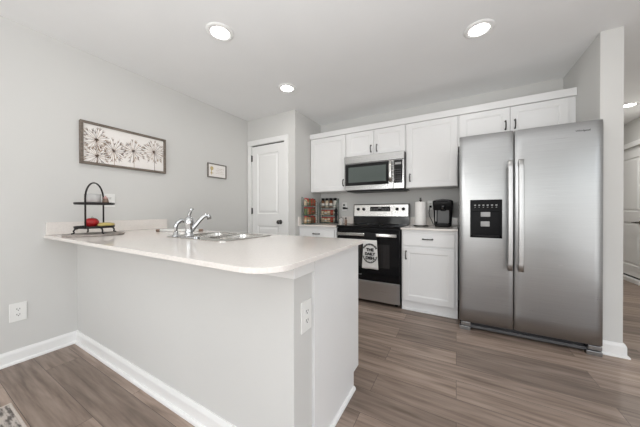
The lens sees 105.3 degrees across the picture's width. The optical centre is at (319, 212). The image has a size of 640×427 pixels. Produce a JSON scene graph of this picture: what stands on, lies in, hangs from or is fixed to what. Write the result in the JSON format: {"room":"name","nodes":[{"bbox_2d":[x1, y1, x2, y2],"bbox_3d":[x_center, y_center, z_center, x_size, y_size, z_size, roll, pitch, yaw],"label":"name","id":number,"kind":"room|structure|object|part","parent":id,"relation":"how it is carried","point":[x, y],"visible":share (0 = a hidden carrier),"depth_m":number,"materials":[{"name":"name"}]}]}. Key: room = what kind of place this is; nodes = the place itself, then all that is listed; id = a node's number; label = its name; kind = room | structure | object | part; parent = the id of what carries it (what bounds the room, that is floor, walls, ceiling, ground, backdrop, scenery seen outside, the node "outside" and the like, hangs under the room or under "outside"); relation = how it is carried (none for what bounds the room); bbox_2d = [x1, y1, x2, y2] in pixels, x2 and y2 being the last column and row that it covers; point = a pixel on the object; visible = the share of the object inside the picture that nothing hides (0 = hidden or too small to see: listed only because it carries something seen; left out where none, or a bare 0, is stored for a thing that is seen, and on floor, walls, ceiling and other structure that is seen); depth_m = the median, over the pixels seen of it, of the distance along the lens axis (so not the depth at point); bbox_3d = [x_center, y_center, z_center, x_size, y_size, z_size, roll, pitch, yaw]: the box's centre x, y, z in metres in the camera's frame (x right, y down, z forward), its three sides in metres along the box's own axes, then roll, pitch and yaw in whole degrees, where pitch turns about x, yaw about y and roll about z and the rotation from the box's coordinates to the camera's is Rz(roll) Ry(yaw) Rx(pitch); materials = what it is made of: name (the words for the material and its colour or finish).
{"room":"kitchen","nodes":[
{"label":"kitchen","id":0,"kind":"room"},
{"bbox_2d":[0,15,247,353],"bbox_3d":[-1.570,-0.149,2.939,0.100,2.440,10.400,0,0,29],"label":"wall","id":1,"kind":"structure","parent":0,"point":[48,84],"depth_m":1.99,"materials":[{"name":"paint"}]},
{"bbox_2d":[9,301,26,322],"bbox_3d":[-2.170,0.717,1.756,0.008,0.130,0.082,0,0,29],"label":"wall outlet","id":2,"kind":"object","parent":1,"relation":"attached to","point":[17,311],"visible":1,"depth_m":1.75,"materials":[{"name":"white plastic"}]},
{"bbox_2d":[0,330,76,369],"bbox_3d":[-3.005,1.040,0.244,0.026,0.095,4.083,0,0,29],"label":"baseboard","id":3,"kind":"structure","parent":1,"relation":"attached to","point":[10,358],"depth_m":1.82,"materials":[{"name":"white paint"}]},
{"bbox_2d":[46,219,166,234],"bbox_3d":[-1.881,0.125,2.259,0.020,0.100,0.893,0,0,29],"label":"backsplash","id":4,"kind":"structure","parent":1,"relation":"attached to","point":[52,228],"depth_m":2.22,"materials":[{"name":"white stone"}]},
{"bbox_2d":[104,194,114,206],"bbox_3d":[-1.911,-0.107,2.218,0.008,0.118,0.080,0,0,29],"label":"wall outlet","id":5,"kind":"object","parent":1,"relation":"attached to","point":[111,197],"visible":0.71,"depth_m":2.22,"materials":[{"name":"white plastic"}]},
{"bbox_2d":[79,119,165,173],"bbox_3d":[-1.832,-0.593,2.327,0.037,0.362,0.682,0,0,29],"label":"framed picture","id":6,"kind":"object","parent":1,"relation":"attached to","point":[99,144],"visible":1,"depth_m":2.27,"materials":[{"name":"brown wood"}]},
{"bbox_2d":[207,162,226,178],"bbox_3d":[-1.350,-0.539,3.206,0.021,0.182,0.285,0,0,29],"label":"framed certificate","id":7,"kind":"object","parent":1,"relation":"attached to","point":[213,170],"visible":1,"depth_m":3.20,"materials":[{"name":"white paper"}]},
{"bbox_2d":[77,244,311,426],"bbox_3d":[-1.028,0.638,1.558,2.196,0.878,0.140,0,0,29],"label":"wall","id":8,"kind":"structure","parent":0,"point":[232,343],"depth_m":1.21,"materials":[{"name":"paint"}]},
{"bbox_2d":[75,330,235,426],"bbox_3d":[-1.022,1.030,1.542,2.222,0.095,0.166,0,0,29],"label":"baseboard","id":9,"kind":"structure","parent":8,"relation":"attached to","point":[197,415],"depth_m":1.43,"materials":[{"name":"white paint"}]},
{"bbox_2d":[265,262,313,278],"bbox_3d":[-1.026,0.229,1.547,2.208,0.059,0.152,0,0,29],"label":"trim","id":10,"kind":"structure","parent":8,"relation":"attached to","point":[295,273],"depth_m":0.98,"materials":[{"name":"white paint"}]},
{"bbox_2d":[301,298,310,334],"bbox_3d":[-0.057,0.438,1.034,0.008,0.128,0.078,0,0,29],"label":"wall outlet","id":11,"kind":"object","parent":8,"relation":"attached to","point":[306,305],"visible":1,"depth_m":1.02,"materials":[{"name":"white plastic"}]},
{"bbox_2d":[248,110,320,235],"bbox_3d":[-0.539,-0.155,3.788,0.872,2.440,0.704,0,0,29],"label":"wall","id":12,"kind":"structure","parent":0,"point":[298,127],"depth_m":3.40,"materials":[{"name":"paint"}]},
{"bbox_2d":[247,134,288,234],"bbox_3d":[-0.754,0.005,3.503,0.750,2.124,0.123,0,0,29],"label":"door","id":13,"kind":"structure","parent":12,"relation":"in","point":[268,164],"depth_m":3.50,"materials":[{"name":"white paint"}]},
{"bbox_2d":[0,0,639,124],"bbox_3d":[0.710,-1.417,1.714,5.274,0.100,10.500,0,0,29],"label":"ceiling","id":14,"kind":"structure","parent":0,"point":[344,60],"depth_m":1.99,"materials":[{"name":"paint"}]},
{"bbox_2d":[205,22,233,41],"bbox_3d":[-0.757,-1.359,1.848,0.202,0.010,0.202,0,0,29],"label":"recessed light","id":15,"kind":"object","parent":14,"relation":"in","point":[219,31],"visible":1,"depth_m":1.83,"materials":[{"name":"white paint"}]},
{"bbox_2d":[278,83,295,92],"bbox_3d":[-0.363,-1.364,2.691,0.202,0.010,0.202,0,0,29],"label":"recessed light","id":16,"kind":"object","parent":14,"relation":"in","point":[285,87],"visible":1,"depth_m":2.68,"materials":[{"name":"white paint"}]},
{"bbox_2d":[463,18,495,38],"bbox_3d":[1.187,-1.363,1.822,0.202,0.010,0.202,0,0,29],"label":"recessed light","id":17,"kind":"object","parent":14,"relation":"in","point":[479,28],"visible":1,"depth_m":1.81,"materials":[{"name":"white paint"}]},
{"bbox_2d":[624,102,639,107],"bbox_3d":[3.963,-1.374,3.141,0.202,0.010,0.202,0,0,29],"label":"recessed light","id":18,"kind":"object","parent":14,"relation":"in","point":[626,105],"visible":0.68,"depth_m":3.11,"materials":[{"name":"white paint"}]},
{"bbox_2d":[0,279,639,426],"bbox_3d":[0.715,1.123,1.727,5.274,0.100,10.500,0,0,29],"label":"floor","id":19,"kind":"structure","parent":0,"point":[414,369],"depth_m":1.53,"materials":[{"name":"wood"}]},
{"bbox_2d":[0,403,26,426],"bbox_3d":[-1.595,1.081,-0.050,1.635,0.010,2.345,0,0,29],"label":"area rug","id":20,"kind":"object","parent":19,"relation":"on","point":[9,417],"visible":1,"depth_m":1.27,"materials":[{"name":"beige fabric"}]},
{"bbox_2d":[300,226,337,237],"bbox_3d":[0.100,0.626,3.457,0.565,0.877,0.662,0,0,29],"label":"base cabinet","id":21,"kind":"object","parent":19,"relation":"on","point":[331,232],"visible":0.24,"depth_m":3.18,"materials":[{"name":"white paint"}]},
{"bbox_2d":[298,216,352,226],"bbox_3d":[0.104,0.126,3.459,0.570,0.120,0.649,0,0,29],"label":"countertop","id":22,"kind":"structure","parent":21,"relation":"on","point":[300,219],"depth_m":3.40,"materials":[{"name":"white stone"}]},
{"bbox_2d":[302,197,317,223],"bbox_3d":[-0.142,-0.024,3.467,0.092,0.376,0.293,0,0,29],"label":"spice rack","id":23,"kind":"object","parent":22,"relation":"on","point":[302,197],"visible":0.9,"depth_m":3.42,"materials":[{"name":"black metal"}]},
{"bbox_2d":[320,198,338,222],"bbox_3d":[0.139,-0.023,3.733,0.284,0.370,0.093,0,0,29],"label":"spice rack","id":24,"kind":"object","parent":22,"relation":"on","point":[338,198],"visible":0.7,"depth_m":3.70,"materials":[{"name":"black metal"}]},
{"bbox_2d":[321,198,324,207],"bbox_3d":[0.048,-0.143,3.780,0.055,0.143,0.053,0,0,29],"label":"spice jar","id":25,"kind":"object","parent":24,"relation":"on","point":[322,199],"visible":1,"depth_m":3.76,"materials":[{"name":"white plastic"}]},
{"bbox_2d":[325,198,328,207],"bbox_3d":[0.108,-0.143,3.747,0.055,0.143,0.053,0,0,29],"label":"spice jar","id":26,"kind":"object","parent":24,"relation":"on","point":[326,199],"visible":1,"depth_m":3.73,"materials":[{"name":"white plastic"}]},
{"bbox_2d":[329,198,332,207],"bbox_3d":[0.167,-0.143,3.714,0.055,0.143,0.053,0,0,29],"label":"spice jar","id":27,"kind":"object","parent":24,"relation":"on","point":[330,199],"visible":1,"depth_m":3.69,"materials":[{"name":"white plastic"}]},
{"bbox_2d":[333,198,336,207],"bbox_3d":[0.226,-0.143,3.680,0.055,0.143,0.053,0,0,29],"label":"spice jar","id":28,"kind":"object","parent":24,"relation":"on","point":[334,199],"visible":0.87,"depth_m":3.66,"materials":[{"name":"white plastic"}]},
{"bbox_2d":[334,208,337,223],"bbox_3d":[0.234,0.047,3.575,0.054,0.236,0.054,0,0,29],"label":"pepper mill","id":29,"kind":"object","parent":22,"relation":"on","point":[335,209],"visible":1,"depth_m":3.56,"materials":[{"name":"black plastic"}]},
{"bbox_2d":[312,246,357,426],"bbox_3d":[-0.833,0.636,1.876,2.222,0.878,0.602,0,0,29],"label":"base cabinet","id":30,"kind":"object","parent":19,"relation":"on","point":[335,276],"visible":0.13,"depth_m":1.23,"materials":[{"name":"white paint"}]},
{"bbox_2d":[44,219,364,273],"bbox_3d":[-0.911,0.137,1.700,2.258,0.120,0.933,0,0,29],"label":"countertop","id":31,"kind":"structure","parent":30,"relation":"on","point":[275,253],"depth_m":1.30,"materials":[{"name":"white stone"}]},
{"bbox_2d":[62,232,124,236],"bbox_3d":[-1.756,0.171,1.906,0.364,0.010,0.364,0,0,29],"label":"serving board","id":32,"kind":"object","parent":31,"relation":"on","point":[89,234],"visible":0.98,"depth_m":1.82,"materials":[{"name":"stone"}]},
{"bbox_2d":[71,182,115,234],"bbox_3d":[-1.757,-0.035,1.905,0.240,0.398,0.249,0,0,-30],"label":"tiered tray","id":33,"kind":"object","parent":32,"relation":"on","point":[84,203],"visible":0.96,"depth_m":1.82,"materials":[{"name":"black metal"}]},
{"bbox_2d":[86,218,98,226],"bbox_3d":[-1.739,0.074,1.860,0.084,0.082,0.084,0,0,29],"label":"apple","id":34,"kind":"object","parent":33,"relation":"on","point":[89,221],"visible":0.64,"depth_m":1.84,"materials":[{"name":"red food"}]},
{"bbox_2d":[86,194,100,201],"bbox_3d":[-1.746,-0.102,1.874,0.098,0.075,0.098,0,0,29],"label":"candle jar","id":35,"kind":"object","parent":33,"relation":"on","point":[89,197],"visible":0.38,"depth_m":1.84,"materials":[{"name":"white glass"}]},
{"bbox_3d":[-1.757,-0.056,1.905,0.012,0.356,0.256,0,0,-18],"label":"handle","id":36,"kind":"part","parent":33,"relation":"part of","materials":[{"name":"black metal"}]},
{"bbox_2d":[97,223,113,225],"bbox_3d":[-1.691,0.098,1.903,0.130,0.034,0.050,0,0,-39],"label":"banana","id":37,"kind":"object","parent":33,"relation":"on","point":[99,224],"visible":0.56,"depth_m":1.90,"materials":[{"name":"yellow food"}]},
{"bbox_2d":[102,196,108,202],"bbox_3d":[-1.705,-0.098,1.939,0.042,0.066,0.041,0,0,29],"label":"pot","id":38,"kind":"object","parent":33,"relation":"on","point":[105,199],"visible":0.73,"depth_m":1.93,"materials":[{"name":"ceramic"}]},
{"bbox_2d":[156,229,202,231],"bbox_3d":[-1.272,0.164,2.213,0.405,0.022,0.022,0,0,-4],"label":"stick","id":39,"kind":"object","parent":31,"relation":"on","point":[157,230],"visible":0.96,"depth_m":2.20,"materials":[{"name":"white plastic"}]},
{"bbox_2d":[180,207,211,237],"bbox_3d":[-0.859,0.069,1.703,0.185,0.205,0.164,0,0,29],"label":"faucet","id":40,"kind":"object","parent":31,"relation":"on","point":[190,226],"visible":1,"depth_m":1.65,"materials":[{"name":"silver metal"}]},
{"bbox_3d":[-0.884,0.167,1.658,0.185,0.010,0.052,0,0,29],"label":"deck plate","id":41,"kind":"part","parent":40,"relation":"part of","materials":[{"name":"silver metal"}]},
{"bbox_3d":[-0.880,0.003,1.659,0.050,0.073,0.027,0,0,10],"label":"lever","id":42,"kind":"part","parent":40,"relation":"part of","materials":[{"name":"silver metal"}]},
{"bbox_3d":[-0.836,0.072,1.705,0.149,0.131,0.036,0,0,-39],"label":"spout","id":43,"kind":"part","parent":40,"relation":"part of","materials":[{"name":"silver metal"}]},
{"bbox_2d":[167,232,270,241],"bbox_3d":[-0.729,0.264,1.786,0.605,0.187,0.455,0,0,29],"label":"sink","id":44,"kind":"object","parent":31,"relation":"in","point":[211,236],"visible":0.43,"depth_m":1.85,"materials":[{"name":"metal"}]},
{"bbox_2d":[172,218,184,236],"bbox_3d":[-0.996,0.108,1.742,0.108,0.127,0.051,0,0,-27],"label":"sprayer","id":45,"kind":"object","parent":44,"relation":"on","point":[175,233],"visible":0.83,"depth_m":1.72,"materials":[{"name":"silver metal"}]},
{"bbox_3d":[-0.838,0.265,1.870,0.265,0.186,0.347,0,0,29],"label":"bowl","id":46,"kind":"part","parent":44,"relation":"part of","materials":[{"name":"metal"}]},
{"bbox_3d":[-0.594,0.265,1.734,0.250,0.186,0.347,0,0,29],"label":"bowl","id":47,"kind":"part","parent":44,"relation":"part of","materials":[{"name":"metal"}]},
{"bbox_3d":[0.105,1.067,1.293,0.015,0.018,0.438,0,0,29],"label":"shoe moulding","id":48,"kind":"part","parent":30,"relation":"part of","materials":[{"name":"white paint"}]},
{"bbox_2d":[337,204,409,306],"bbox_3d":[0.683,0.477,3.104,0.774,1.178,0.671,0,0,29],"label":"range","id":49,"kind":"object","parent":19,"relation":"on","point":[384,284],"visible":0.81,"depth_m":2.84,"materials":[{"name":"black metal"}]},
{"bbox_3d":[0.530,0.260,2.840,0.710,0.038,0.063,0,0,29],"label":"door handle","id":50,"kind":"part","parent":49,"relation":"part of","materials":[{"name":"metal"}]},
{"bbox_3d":[0.553,0.496,2.882,0.756,0.600,0.031,0,0,29],"label":"oven door","id":51,"kind":"part","parent":49,"relation":"part of","materials":[{"name":"black glass"}]},
{"bbox_2d":[362,232,377,269],"bbox_3d":[0.574,0.439,2.788,0.193,0.414,0.043,0,0,29],"label":"dish towel","id":52,"kind":"object","parent":49,"relation":"hanging from","point":[370,255],"visible":1,"depth_m":2.77,"materials":[{"name":"white fabric"}]},
{"bbox_2d":[337,223,407,228],"bbox_3d":[0.670,0.169,3.091,0.764,0.023,0.534,0,0,29],"label":"cooktop","id":53,"kind":"object","parent":49,"relation":"in","point":[352,225],"depth_m":2.95,"materials":[{"name":"black glass"}]},
{"bbox_3d":[0.553,0.915,2.883,0.756,0.226,0.033,0,0,29],"label":"storage drawer","id":54,"kind":"part","parent":49,"relation":"part of","materials":[{"name":"metal"}]},
{"bbox_2d":[402,230,457,318],"bbox_3d":[1.272,0.627,2.802,0.537,0.877,0.662,0,0,29],"label":"base cabinet","id":55,"kind":"object","parent":19,"relation":"on","point":[429,258],"visible":0.98,"depth_m":2.54,"materials":[{"name":"white paint"}]},
{"bbox_3d":[1.127,0.291,2.553,0.491,0.135,0.019,0,0,29],"label":"drawer","id":56,"kind":"part","parent":55,"relation":"part of","materials":[{"name":"white paint"}]},
{"bbox_3d":[1.127,0.667,2.555,0.491,0.578,0.019,0,0,29],"label":"cabinet door","id":57,"kind":"part","parent":55,"relation":"part of","materials":[{"name":"white paint"}]},
{"bbox_2d":[401,217,457,230],"bbox_3d":[1.272,0.127,2.806,0.544,0.120,0.649,0,0,29],"label":"countertop","id":58,"kind":"structure","parent":55,"relation":"on","point":[431,227],"depth_m":2.69,"materials":[{"name":"white stone"}]},
{"bbox_2d":[413,198,427,226],"bbox_3d":[1.197,-0.004,2.905,0.172,0.340,0.172,0,0,29],"label":"paper towel holder","id":59,"kind":"object","parent":58,"relation":"on","point":[420,200],"visible":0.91,"depth_m":2.84,"materials":[{"name":"silver metal"}]},
{"bbox_2d":[415,202,425,224],"bbox_3d":[1.197,0.015,2.905,0.127,0.274,0.127,0,0,29],"label":"paper towel roll","id":60,"kind":"object","parent":59,"relation":"on","point":[420,207],"visible":0.85,"depth_m":2.85,"materials":[{"name":"white paper"}]},
{"bbox_2d":[429,199,452,226],"bbox_3d":[1.421,0.009,2.886,0.272,0.314,0.348,0,0,29],"label":"coffee maker","id":61,"kind":"object","parent":58,"relation":"on","point":[442,208],"visible":1,"depth_m":2.76,"materials":[{"name":"black plastic"}]},
{"bbox_3d":[1.410,0.052,2.791,0.120,0.150,0.022,0,0,29],"label":"panel","id":62,"kind":"part","parent":61,"relation":"part of","materials":[{"name":"grey plastic"}]},
{"bbox_2d":[459,119,602,356],"bbox_3d":[1.853,0.186,2.325,0.920,1.765,0.847,0,0,29],"label":"fridge","id":63,"kind":"object","parent":19,"relation":"on","point":[531,199],"visible":1,"depth_m":1.98,"materials":[{"name":"metal"}]},
{"bbox_3d":[1.445,0.019,2.133,0.070,0.042,0.016,0,0,29],"label":"water spout","id":64,"kind":"part","parent":63,"relation":"part of","materials":[{"name":"grey"}]},
{"bbox_3d":[1.468,0.152,2.172,0.395,1.679,0.075,0,0,29],"label":"freezer door","id":65,"kind":"part","parent":63,"relation":"part of","materials":[{"name":"metal"}]},
{"bbox_3d":[1.582,0.028,2.034,0.034,0.915,0.077,0,0,29],"label":"door handle","id":66,"kind":"part","parent":63,"relation":"part of","materials":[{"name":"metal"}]},
{"bbox_3d":[1.643,0.028,2.000,0.036,0.915,0.077,0,0,29],"label":"door handle","id":67,"kind":"part","parent":63,"relation":"part of","materials":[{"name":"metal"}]},
{"bbox_3d":[1.873,0.153,1.946,0.517,1.679,0.075,0,0,29],"label":"door","id":68,"kind":"part","parent":63,"relation":"part of","materials":[{"name":"metal"}]},
{"bbox_2d":[321,78,563,299],"bbox_3d":[0.949,-0.156,3.417,3.832,2.440,0.100,0,0,29],"label":"wall","id":69,"kind":"structure","parent":0,"point":[410,197],"depth_m":3.16,"materials":[{"name":"paint"}]},
{"bbox_2d":[298,216,320,223],"bbox_3d":[-0.136,0.115,3.595,0.020,0.100,0.645,0,0,29],"label":"backsplash","id":70,"kind":"structure","parent":69,"relation":"attached to","point":[300,219],"depth_m":3.41,"materials":[{"name":"white stone"}]},
{"bbox_2d":[311,135,349,193],"bbox_3d":[0.174,-0.678,3.581,0.568,0.771,0.359,0,0,29],"label":"upper cabinet","id":71,"kind":"object","parent":69,"relation":"attached to","point":[328,154],"visible":0.9,"depth_m":3.46,"materials":[{"name":"white paint"}]},
{"bbox_2d":[310,87,576,139],"bbox_3d":[1.167,-1.099,3.040,2.834,0.072,0.330,0,0,29],"label":"fascia","id":72,"kind":"object","parent":71,"relation":"attached to","point":[570,92],"visible":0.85,"depth_m":2.66,"materials":[{"name":"white paint"}]},
{"bbox_2d":[321,216,352,222],"bbox_3d":[0.266,0.114,3.729,0.549,0.100,0.020,0,0,29],"label":"backsplash","id":73,"kind":"structure","parent":69,"relation":"attached to","point":[349,219],"depth_m":3.66,"materials":[{"name":"white stone"}]},
{"bbox_2d":[342,202,346,210],"bbox_3d":[0.369,-0.086,3.679,0.078,0.122,0.008,0,0,29],"label":"wall outlet","id":74,"kind":"object","parent":69,"relation":"attached to","point":[345,203],"visible":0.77,"depth_m":3.68,"materials":[{"name":"white plastic"}]},
{"bbox_2d":[346,125,405,156],"bbox_3d":[0.760,-0.898,3.252,0.773,0.328,0.359,0,0,29],"label":"upper cabinet","id":75,"kind":"object","parent":69,"relation":"attached to","point":[390,139],"visible":0.77,"depth_m":3.10,"materials":[{"name":"white paint"}]},
{"bbox_3d":[0.527,-0.897,3.228,0.378,0.318,0.019,0,0,29],"label":"cabinet door","id":76,"kind":"part","parent":75,"relation":"part of","materials":[{"name":"white paint"}]},
{"bbox_2d":[344,151,408,192],"bbox_3d":[0.742,-0.502,3.220,0.765,0.459,0.436,0,0,29],"label":"microwave","id":77,"kind":"object","parent":75,"relation":"attached to","point":[381,172],"visible":0.98,"depth_m":3.06,"materials":[{"name":"grey metal"}]},
{"bbox_3d":[0.587,-0.486,3.113,0.574,0.282,0.006,0,0,29],"label":"door frame","id":78,"kind":"part","parent":77,"relation":"part of","materials":[{"name":"black"}]},
{"bbox_3d":[0.612,-0.460,3.117,0.638,0.348,0.034,0,0,29],"label":"door","id":79,"kind":"part","parent":77,"relation":"part of","materials":[{"name":"metal"}]},
{"bbox_3d":[0.847,-0.493,2.941,0.036,0.264,0.050,0,0,29],"label":"door handle","id":80,"kind":"part","parent":77,"relation":"part of","materials":[{"name":"metal"}]},
{"bbox_3d":[0.947,-0.459,2.930,0.125,0.348,0.034,0,0,29],"label":"control panel","id":81,"kind":"part","parent":77,"relation":"part of","materials":[{"name":"metal"}]},
{"bbox_3d":[0.862,-0.897,3.041,0.378,0.318,0.019,0,0,29],"label":"cabinet door","id":82,"kind":"part","parent":75,"relation":"part of","materials":[{"name":"white paint"}]},
{"bbox_2d":[428,200,433,209],"bbox_3d":[1.406,-0.090,3.099,0.074,0.118,0.008,0,0,29],"label":"wall outlet","id":83,"kind":"object","parent":69,"relation":"attached to","point":[431,201],"visible":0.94,"depth_m":3.10,"materials":[{"name":"white plastic"}]},
{"bbox_2d":[406,116,457,189],"bbox_3d":[1.339,-0.676,2.930,0.549,0.771,0.359,0,0,29],"label":"upper cabinet","id":84,"kind":"object","parent":69,"relation":"attached to","point":[432,145],"visible":1,"depth_m":2.80,"materials":[{"name":"white paint"}]},
{"bbox_2d":[410,217,457,225],"bbox_3d":[1.426,0.115,3.080,0.544,0.100,0.020,0,0,29],"label":"backsplash","id":85,"kind":"structure","parent":69,"relation":"attached to","point":[412,219],"depth_m":3.09,"materials":[{"name":"white stone"}]},
{"bbox_2d":[458,96,575,151],"bbox_3d":[1.989,-0.892,2.566,0.936,0.338,0.359,0,0,29],"label":"upper cabinet","id":86,"kind":"object","parent":69,"relation":"attached to","point":[563,110],"visible":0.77,"depth_m":2.41,"materials":[{"name":"white paint"}]},
{"bbox_3d":[1.719,-0.891,2.562,0.432,0.328,0.019,0,0,29],"label":"cabinet door","id":87,"kind":"part","parent":86,"relation":"part of","materials":[{"name":"white paint"}]},
{"bbox_3d":[2.097,-0.890,2.350,0.423,0.328,0.019,0,0,29],"label":"cabinet door","id":88,"kind":"part","parent":86,"relation":"part of","materials":[{"name":"white paint"}]},
{"bbox_2d":[563,26,623,342],"bbox_3d":[3.243,-0.161,3.722,0.124,2.440,4.336,0,0,29],"label":"wall","id":89,"kind":"structure","parent":0,"point":[597,75],"depth_m":1.83,"materials":[{"name":"paint"}]},
{"bbox_2d":[601,340,630,359],"bbox_3d":[3.251,1.009,3.709,0.152,0.100,4.364,0,0,29],"label":"baseboard","id":90,"kind":"structure","parent":89,"relation":"attached to","point":[615,349],"depth_m":1.81,"materials":[{"name":"white paint"}]},
{"bbox_2d":[624,117,639,150],"bbox_3d":[2.971,-0.144,0.458,0.100,2.440,10.300,0,0,29],"label":"wall","id":91,"kind":"structure","parent":0,"point":[631,129],"depth_m":3.69,"materials":[{"name":"paint"}]},
{"bbox_2d":[623,139,639,285],"bbox_3d":[4.833,-0.002,3.840,0.128,2.114,0.960,0,0,29],"label":"door","id":92,"kind":"structure","parent":91,"relation":"in","point":[631,199],"depth_m":3.72,"materials":[{"name":"white paint"}]},
{"bbox_3d":[4.803,-0.002,3.857,0.019,2.114,0.960,0,0,29],"label":"casing","id":93,"kind":"part","parent":92,"relation":"part of","materials":[{"name":"white paint"}]}
]}

